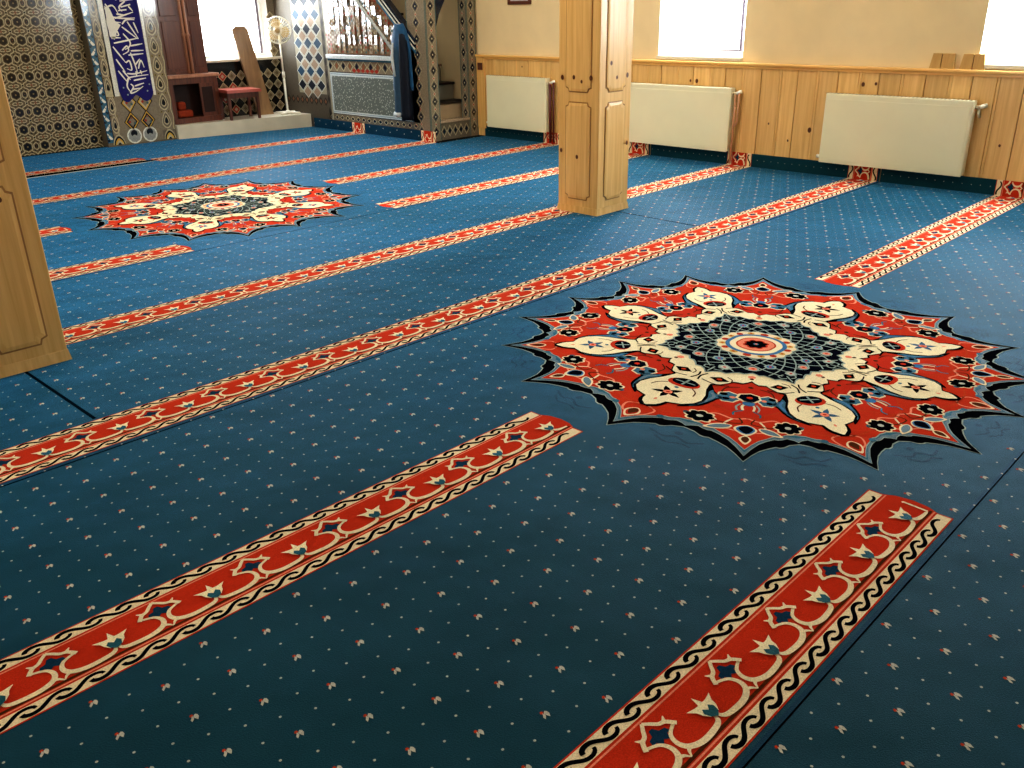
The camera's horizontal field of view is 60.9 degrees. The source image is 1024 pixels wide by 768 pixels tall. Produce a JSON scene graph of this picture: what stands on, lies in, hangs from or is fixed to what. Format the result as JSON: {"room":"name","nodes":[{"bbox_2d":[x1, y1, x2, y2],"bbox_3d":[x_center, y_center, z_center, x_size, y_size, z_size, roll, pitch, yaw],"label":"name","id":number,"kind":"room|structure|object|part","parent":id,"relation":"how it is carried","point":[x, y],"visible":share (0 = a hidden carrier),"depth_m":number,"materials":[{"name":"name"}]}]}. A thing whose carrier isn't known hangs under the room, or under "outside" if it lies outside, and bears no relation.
{"room":"mosque","nodes":[
{"label":"mosque","id":0,"kind":"room"},
{"bbox_2d":[0,68,71,378],"bbox_3d":[-2.561,-1.541,3.796,0.444,3.098,0.432,20,31,40],"label":"wooden pillar","id":1,"kind":"structure","parent":0,"point":[31,332],"depth_m":4.15,"materials":[{"name":"brown wood"}]},
{"bbox_3d":[-2.413,-1.834,3.507,0.010,1.940,0.260,20,31,40],"label":"panel moulding","id":2,"kind":"part","parent":1,"relation":"part of","materials":[{"name":"brown wood"}]},
{"bbox_3d":[-2.388,-0.522,4.076,0.010,0.780,0.260,20,31,40],"label":"panel moulding","id":3,"kind":"part","parent":1,"relation":"part of","materials":[{"name":"brown wood"}]},
{"bbox_3d":[-2.534,-0.146,4.402,0.438,0.055,0.428,20,31,40],"label":"moulding","id":4,"kind":"part","parent":1,"relation":"part of","materials":[{"name":"brown wood"}]},
{"bbox_2d":[0,0,103,155],"bbox_3d":[-8.091,-3.413,8.367,0.154,3.106,7.725,19,31,39],"label":"wall","id":5,"kind":"structure","parent":0,"point":[44,66],"depth_m":10.80,"materials":[{"name":"tile"}]},
{"bbox_2d":[75,0,177,146],"bbox_3d":[-5.086,-4.701,11.194,0.310,3.100,0.950,20,31,40],"label":"wall panel","id":6,"kind":"object","parent":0,"point":[78,4],"visible":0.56,"depth_m":11.18,"materials":[{"name":"tile"}]},
{"bbox_2d":[80,0,175,144],"bbox_3d":[-4.974,-4.716,11.065,0.008,3.202,0.949,20,31,40],"label":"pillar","id":7,"kind":"structure","parent":6,"relation":"attached to","point":[137,120],"depth_m":11.40,"materials":[{"name":"tile"}]},
{"bbox_2d":[102,0,152,101],"bbox_3d":[-4.956,-4.723,11.069,0.011,2.165,0.450,20,31,40],"label":"banner","id":8,"kind":"object","parent":7,"relation":"attached to","point":[123,21],"visible":1,"depth_m":11.24,"materials":[{"name":"blue fabric"}]},
{"bbox_2d":[21,135,1023,767],"bbox_3d":[-1.379,-0.509,5.523,15.750,0.188,12.020,20,31,40],"label":"floor","id":9,"kind":"structure","parent":0,"point":[461,138],"depth_m":2.65,"materials":[{"name":"carpet"}]},
{"bbox_2d":[273,0,478,140],"bbox_3d":[-2.011,-5.130,12.047,3.401,3.097,0.894,20,31,40],"label":"pulpit","id":10,"kind":"object","parent":9,"relation":"on","point":[336,56],"visible":0.96,"depth_m":11.74,"materials":[{"name":"tile"}]},
{"bbox_3d":[-2.162,-5.222,11.536,1.729,1.512,0.044,20,31,40],"label":"slanting moulding","id":11,"kind":"part","parent":10,"relation":"part of","materials":[{"name":"white wood"}]},
{"bbox_2d":[390,22,413,120],"bbox_3d":[-1.430,-4.013,11.199,0.403,1.185,0.174,20,31,40],"label":"robe","id":12,"kind":"object","parent":10,"relation":"hanging from","point":[401,60],"visible":1,"depth_m":11.12,"materials":[{"name":"fabric"}]},
{"bbox_3d":[-1.524,-4.147,11.138,0.059,0.403,0.044,2,24,8],"label":"sash","id":13,"kind":"part","parent":12,"relation":"part of","materials":[{"name":"white fabric"}]},
{"bbox_2d":[0,127,1023,767],"bbox_3d":[-1.307,-0.541,5.318,14.992,0.030,11.470,20,31,40],"label":"carpet","id":14,"kind":"object","parent":9,"relation":"on","point":[350,449],"visible":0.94,"depth_m":3.27,"materials":[{"name":"blue carpet"}]},
{"bbox_2d":[175,112,311,138],"bbox_3d":[-3.915,-3.743,12.595,0.680,0.185,1.938,20,31,40],"label":"platform","id":15,"kind":"object","parent":14,"relation":"on","point":[276,121],"visible":0.79,"depth_m":12.48,"materials":[{"name":"stone"}]},
{"bbox_2d":[155,0,222,124],"bbox_3d":[-4.475,-4.812,11.817,0.270,2.415,0.760,20,31,40],"label":"tall cabinet","id":16,"kind":"object","parent":15,"relation":"on","point":[190,82],"visible":0.93,"depth_m":11.91,"materials":[{"name":"brown wood"}]},
{"bbox_3d":[-4.583,-5.038,11.546,0.027,1.700,0.330,20,31,40],"label":"door","id":17,"kind":"part","parent":16,"relation":"part of","materials":[{"name":"brown wood"}]},
{"bbox_2d":[176,102,192,117],"bbox_3d":[-4.564,-3.816,12.104,0.140,0.208,0.220,20,31,40],"label":"folded cloth","id":18,"kind":"object","parent":16,"relation":"in","point":[181,106],"visible":0.88,"depth_m":12.05,"materials":[{"name":"fabric"}]},
{"bbox_3d":[-4.439,-5.076,11.678,0.056,1.720,0.108,20,31,40],"label":"door post","id":19,"kind":"part","parent":16,"relation":"part of","materials":[{"name":"brown wood"}]},
{"bbox_2d":[167,72,218,78],"bbox_3d":[-4.465,-4.271,12.051,0.270,0.045,0.760,20,31,40],"label":"countertop","id":20,"kind":"structure","parent":16,"relation":"on","point":[208,74],"depth_m":11.96,"materials":[{"name":"brown wood"}]},
{"bbox_3d":[-4.347,-5.139,11.768,0.027,1.700,0.210,20,31,40],"label":"door","id":21,"kind":"part","parent":16,"relation":"part of","materials":[{"name":"brown wood"}]},
{"bbox_3d":[-4.270,-4.005,12.240,0.020,0.440,0.220,20,31,40],"label":"door","id":22,"kind":"part","parent":16,"relation":"part of","materials":[{"name":"brown wood"}]},
{"bbox_3d":[-4.263,-4.002,12.234,0.008,0.340,0.160,20,31,40],"label":"door panel","id":23,"kind":"part","parent":16,"relation":"part of","materials":[{"name":"brown wood"}]},
{"bbox_2d":[219,87,261,120],"bbox_3d":[-3.898,-4.019,12.484,0.511,0.410,0.448,-18,29,-34],"label":"stool","id":24,"kind":"object","parent":15,"relation":"on","point":[238,92],"visible":0.93,"depth_m":12.34,"materials":[{"name":"brown wood"}]},
{"bbox_3d":[-4.173,-3.969,12.524,0.044,0.295,0.047,-18,29,-34],"label":"leg","id":25,"kind":"part","parent":24,"relation":"part of","materials":[{"name":"brown wood"}]},
{"bbox_3d":[-3.978,-3.874,12.297,0.044,0.295,0.047,-18,29,-34],"label":"leg","id":26,"kind":"part","parent":24,"relation":"part of","materials":[{"name":"brown wood"}]},
{"bbox_3d":[-3.901,-4.189,12.410,0.511,0.040,0.448,-18,29,-34],"label":"seat","id":27,"kind":"part","parent":24,"relation":"part of","materials":[{"name":"red fabric"}]},
{"bbox_3d":[-3.843,-4.076,12.756,0.044,0.295,0.047,-18,29,-34],"label":"leg","id":28,"kind":"part","parent":24,"relation":"part of","materials":[{"name":"brown wood"}]},
{"bbox_3d":[-3.648,-3.981,12.528,0.044,0.295,0.047,-18,29,-34],"label":"leg","id":29,"kind":"part","parent":24,"relation":"part of","materials":[{"name":"brown wood"}]},
{"bbox_2d":[230,26,273,114],"bbox_3d":[-3.797,-4.573,12.732,0.449,1.225,0.130,-17,28,-32],"label":"leaning board","id":30,"kind":"object","parent":15,"relation":"on","point":[240,35],"visible":0.96,"depth_m":12.67,"materials":[{"name":"brown wood"}]},
{"bbox_2d":[264,16,299,114],"bbox_3d":[-3.377,-4.657,12.743,0.368,1.348,0.318,-13,26,-25],"label":"pedestal fan","id":31,"kind":"object","parent":15,"relation":"on","point":[279,31],"visible":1,"depth_m":12.54,"materials":[{"name":"white plastic"}]},
{"bbox_3d":[-3.428,-5.019,12.530,0.135,0.131,0.040,-7,24,-14],"label":"blade","id":32,"kind":"part","parent":31,"relation":"part of","materials":[{"name":"beige plastic"}]},
{"bbox_3d":[-3.382,-5.160,12.471,0.158,0.142,0.026,1,23,4],"label":"blade","id":33,"kind":"part","parent":31,"relation":"part of","materials":[{"name":"beige plastic"}]},
{"bbox_3d":[-3.277,-5.068,12.530,0.145,0.151,0.028,-6,24,-10],"label":"blade","id":34,"kind":"part","parent":31,"relation":"part of","materials":[{"name":"beige plastic"}]},
{"bbox_2d":[557,0,633,215],"bbox_3d":[0.662,-2.922,6.834,0.444,3.098,0.434,20,31,40],"label":"wooden pillar","id":35,"kind":"structure","parent":0,"point":[595,36],"depth_m":6.96,"materials":[{"name":"brown wood"}]},
{"bbox_3d":[0.534,-1.897,7.115,0.270,0.780,0.010,20,31,40],"label":"panel moulding","id":36,"kind":"part","parent":35,"relation":"part of","materials":[{"name":"brown wood"}]},
{"bbox_3d":[0.509,-3.209,6.546,0.270,1.940,0.010,20,31,40],"label":"panel moulding","id":37,"kind":"part","parent":35,"relation":"part of","materials":[{"name":"brown wood"}]},
{"bbox_3d":[0.689,-1.526,7.441,0.438,0.055,0.428,20,31,40],"label":"moulding","id":38,"kind":"part","parent":35,"relation":"part of","materials":[{"name":"brown wood"}]},
{"bbox_3d":[0.836,-1.903,7.114,0.010,0.780,0.260,20,31,40],"label":"panel moulding","id":39,"kind":"part","parent":35,"relation":"part of","materials":[{"name":"brown wood"}]},
{"bbox_3d":[0.810,-3.214,6.545,0.010,1.940,0.260,20,31,40],"label":"panel moulding","id":40,"kind":"part","parent":35,"relation":"part of","materials":[{"name":"brown wood"}]},
{"bbox_2d":[391,0,1023,128],"bbox_3d":[2.656,-3.769,8.695,15.750,3.100,0.320,20,31,40],"label":"wall","id":41,"kind":"structure","parent":0,"point":[882,33],"depth_m":8.45,"materials":[{"name":"paint"}]},
{"bbox_2d":[476,57,486,127],"bbox_3d":[-0.409,-3.872,11.587,0.150,0.899,0.030,20,31,40],"label":"trim","id":42,"kind":"structure","parent":41,"relation":"attached to","point":[480,61],"depth_m":11.57,"materials":[{"name":"brown wood"}]},
{"bbox_2d":[507,0,530,4],"bbox_3d":[0.086,-4.910,10.639,0.390,0.500,0.024,20,31,40],"label":"picture frame","id":43,"kind":"object","parent":41,"relation":"attached to","point":[509,2],"visible":1,"depth_m":10.73,"materials":[{"name":"brown wood"}]},
{"bbox_2d":[486,75,554,142],"bbox_3d":[0.096,-3.528,11.139,1.184,0.766,0.106,20,31,40],"label":"radiator","id":44,"kind":"object","parent":41,"relation":"attached to","point":[513,102],"visible":1,"depth_m":11.03,"materials":[{"name":"metal"}]},
{"bbox_2d":[486,75,547,78],"bbox_3d":[0.064,-3.876,11.001,1.040,0.017,0.078,20,31,40],"label":"grille","id":45,"kind":"object","parent":44,"relation":"attached to","point":[487,76],"depth_m":11.05,"materials":[{"name":"metal"}]},
{"bbox_2d":[314,118,1023,197],"bbox_3d":[2.550,-2.113,8.605,14.504,0.138,0.850,20,31,40],"label":"baseboard","id":46,"kind":"structure","parent":41,"relation":"attached to","point":[1015,189],"depth_m":9.03,"materials":[{"name":"blue carpet"}]},
{"bbox_2d":[629,82,741,163],"bbox_3d":[1.843,-2.885,9.577,1.474,0.766,0.106,20,31,40],"label":"radiator","id":47,"kind":"object","parent":41,"relation":"attached to","point":[685,116],"visible":0.88,"depth_m":9.46,"materials":[{"name":"metal"}]},
{"bbox_2d":[631,82,731,88],"bbox_3d":[1.806,-3.235,9.444,1.343,0.017,0.078,20,31,40],"label":"grille","id":48,"kind":"object","parent":47,"relation":"attached to","point":[635,85],"depth_m":9.51,"materials":[{"name":"metal"}]},
{"bbox_2d":[656,0,746,60],"bbox_3d":[2.054,-4.138,9.082,1.050,1.410,0.290,20,31,40],"label":"window","id":49,"kind":"structure","parent":41,"relation":"in","point":[666,50],"depth_m":9.49,"materials":[{"name":"plastic"}]},
{"bbox_3d":[2.066,-3.506,9.356,1.050,0.034,0.290,20,31,40],"label":"sill","id":50,"kind":"part","parent":49,"relation":"part of","materials":[{"name":"stone"}]},
{"bbox_2d":[475,54,1023,77],"bbox_3d":[3.791,-2.746,7.661,11.848,0.055,0.065,20,31,40],"label":"trim","id":51,"kind":"structure","parent":41,"relation":"attached to","point":[808,67],"depth_m":8.44,"materials":[{"name":"brown wood"}]},
{"bbox_2d":[929,53,955,68],"bbox_3d":[3.784,-2.835,7.641,0.210,0.125,0.043,20,31,40],"label":"wooden block","id":52,"kind":"object","parent":51,"relation":"on","point":[939,60],"visible":1,"depth_m":7.62,"materials":[{"name":"brown wood"}]},
{"bbox_2d":[959,54,985,69],"bbox_3d":[3.966,-2.768,7.479,0.205,0.125,0.043,20,31,40],"label":"wooden block","id":53,"kind":"object","parent":51,"relation":"on","point":[969,61],"visible":1,"depth_m":7.46,"materials":[{"name":"brown wood"}]},
{"bbox_2d":[479,59,1023,181],"bbox_3d":[3.810,-2.289,7.870,11.848,1.000,0.037,20,31,40],"label":"wainscoting","id":54,"kind":"structure","parent":41,"relation":"attached to","point":[781,113],"depth_m":8.60,"materials":[{"name":"brown wood"}]},
{"bbox_2d":[816,93,987,176],"bbox_3d":[3.545,-2.315,8.036,1.474,0.646,0.115,20,31,40],"label":"radiator","id":55,"kind":"object","parent":41,"relation":"attached to","point":[901,133],"visible":1,"depth_m":7.97,"materials":[{"name":"metal"}]},
{"bbox_2d":[827,93,976,101],"bbox_3d":[3.506,-2.609,7.924,1.343,0.017,0.078,20,31,40],"label":"grille","id":56,"kind":"object","parent":55,"relation":"attached to","point":[837,96],"depth_m":7.97,"materials":[{"name":"metal"}]},
{"bbox_3d":[4.049,-2.386,7.479,0.069,0.050,0.038,4,24,12],"label":"valve knob","id":57,"kind":"part","parent":55,"relation":"part of","materials":[{"name":"white plastic"}]},
{"bbox_2d":[980,0,1023,69],"bbox_3d":[4.534,-3.224,6.865,1.310,1.410,0.290,20,31,40],"label":"window","id":58,"kind":"structure","parent":41,"relation":"in","point":[994,12],"depth_m":7.44,"materials":[{"name":"plastic"}]},
{"bbox_3d":[4.547,-2.593,7.139,1.310,0.034,0.290,20,31,40],"label":"sill","id":59,"kind":"part","parent":58,"relation":"part of","materials":[{"name":"stone"}]},
{"bbox_3d":[-7.074,-4.025,9.724,0.300,3.100,11.700,20,31,40],"label":"wall","id":60,"kind":"structure","parent":0,"visible":0},
{"bbox_2d":[206,0,280,62],"bbox_3d":[-4.024,-5.422,12.443,0.270,1.510,1.310,20,31,40],"label":"window","id":61,"kind":"structure","parent":60,"relation":"in","point":[260,5],"depth_m":12.87,"materials":[{"name":"plastic"}]},
{"bbox_3d":[-4.011,-4.745,12.737,0.270,0.034,1.310,20,31,40],"label":"sill","id":62,"kind":"part","parent":61,"relation":"part of","materials":[{"name":"stone"}]},
{"bbox_2d":[207,0,285,116],"bbox_3d":[-4.191,-5.250,12.206,0.002,2.930,1.954,20,31,40],"label":"trim","id":63,"kind":"structure","parent":60,"relation":"attached to","point":[231,74],"depth_m":12.89,"materials":[{"name":"black tile"}]}
]}

